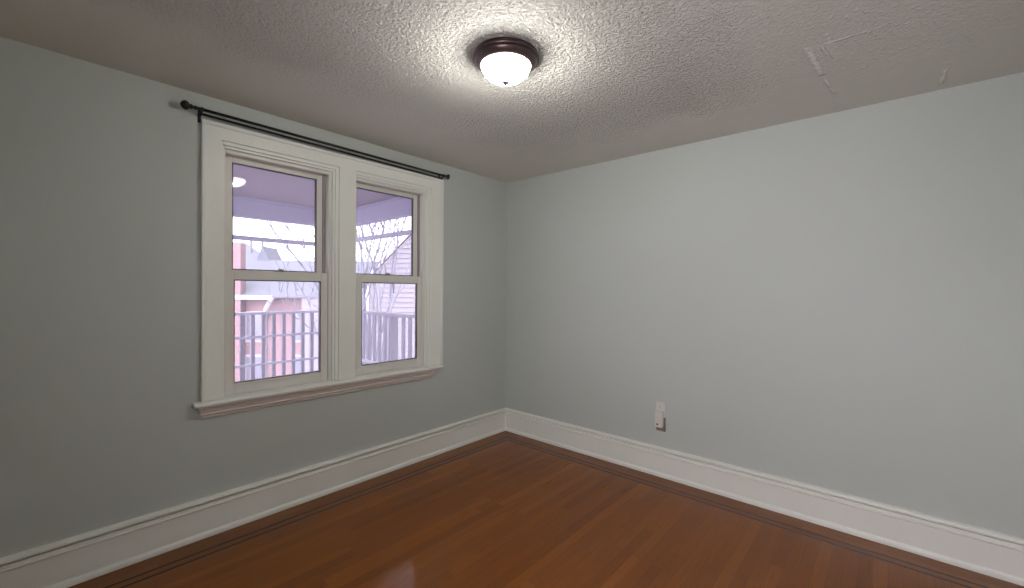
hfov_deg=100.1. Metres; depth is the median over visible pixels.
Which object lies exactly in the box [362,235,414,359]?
house
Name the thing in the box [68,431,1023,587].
floor
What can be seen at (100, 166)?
wall
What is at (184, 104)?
curtain rod
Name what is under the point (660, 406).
wall outlet
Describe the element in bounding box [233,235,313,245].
bar
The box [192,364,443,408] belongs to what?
window sill
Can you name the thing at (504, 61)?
ceiling light
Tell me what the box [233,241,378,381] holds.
brick house
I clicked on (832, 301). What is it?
wall
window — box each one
[198,119,443,418]
[355,178,424,375]
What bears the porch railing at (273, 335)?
on the floor
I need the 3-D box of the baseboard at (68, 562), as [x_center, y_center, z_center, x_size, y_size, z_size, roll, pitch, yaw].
[-1.363,1.293,2.948,0.030,0.226,3.950,1,1,41]
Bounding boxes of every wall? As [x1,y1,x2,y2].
[0,36,506,557]
[505,72,1023,537]
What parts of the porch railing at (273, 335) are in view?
rail, rail, rail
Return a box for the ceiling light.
[472,37,538,85]
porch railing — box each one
[235,310,317,380]
[362,311,414,363]
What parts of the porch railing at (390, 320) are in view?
foot rail, rail, newel post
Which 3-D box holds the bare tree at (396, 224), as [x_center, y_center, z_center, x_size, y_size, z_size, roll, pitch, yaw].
[-4.023,-2.288,10.933,7.106,13.822,8.494,0,1,-9]
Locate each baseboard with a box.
[0,408,505,587]
[505,408,1023,585]
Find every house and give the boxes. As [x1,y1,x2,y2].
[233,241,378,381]
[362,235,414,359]
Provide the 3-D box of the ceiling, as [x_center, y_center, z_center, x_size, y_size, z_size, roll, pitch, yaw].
[0.031,-1.172,1.718,4.010,0.100,4.150,1,1,41]
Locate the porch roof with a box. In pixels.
[233,165,410,225]
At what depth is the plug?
3.33 m
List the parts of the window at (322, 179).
sash, sash, lift rail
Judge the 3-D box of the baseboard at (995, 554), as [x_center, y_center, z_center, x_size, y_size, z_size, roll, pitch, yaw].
[1.328,1.312,3.191,3.750,0.226,0.030,1,1,41]
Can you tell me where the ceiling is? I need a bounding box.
[0,0,1023,182]
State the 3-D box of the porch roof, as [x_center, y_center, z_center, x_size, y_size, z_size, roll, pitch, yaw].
[-2.991,-1.051,3.365,2.680,0.360,5.130,1,1,41]
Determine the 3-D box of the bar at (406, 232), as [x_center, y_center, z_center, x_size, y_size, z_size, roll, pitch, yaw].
[-1.389,-0.692,5.003,2.430,0.050,0.045,1,1,41]
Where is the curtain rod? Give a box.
[180,100,449,179]
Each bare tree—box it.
[257,220,409,334]
[267,217,410,363]
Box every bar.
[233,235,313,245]
[356,230,410,241]
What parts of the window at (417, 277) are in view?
sash, lift rail, sash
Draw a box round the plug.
[655,410,665,431]
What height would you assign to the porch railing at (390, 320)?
1.112 m
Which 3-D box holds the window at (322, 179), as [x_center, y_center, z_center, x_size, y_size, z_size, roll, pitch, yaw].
[-1.244,-0.140,3.141,0.171,1.718,1.780,1,1,41]
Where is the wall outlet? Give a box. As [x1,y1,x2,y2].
[656,401,664,416]
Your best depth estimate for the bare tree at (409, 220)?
16.39 m
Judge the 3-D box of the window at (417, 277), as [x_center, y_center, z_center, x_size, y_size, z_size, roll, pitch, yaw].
[-1.015,-0.127,3.445,0.113,1.482,0.690,1,1,41]

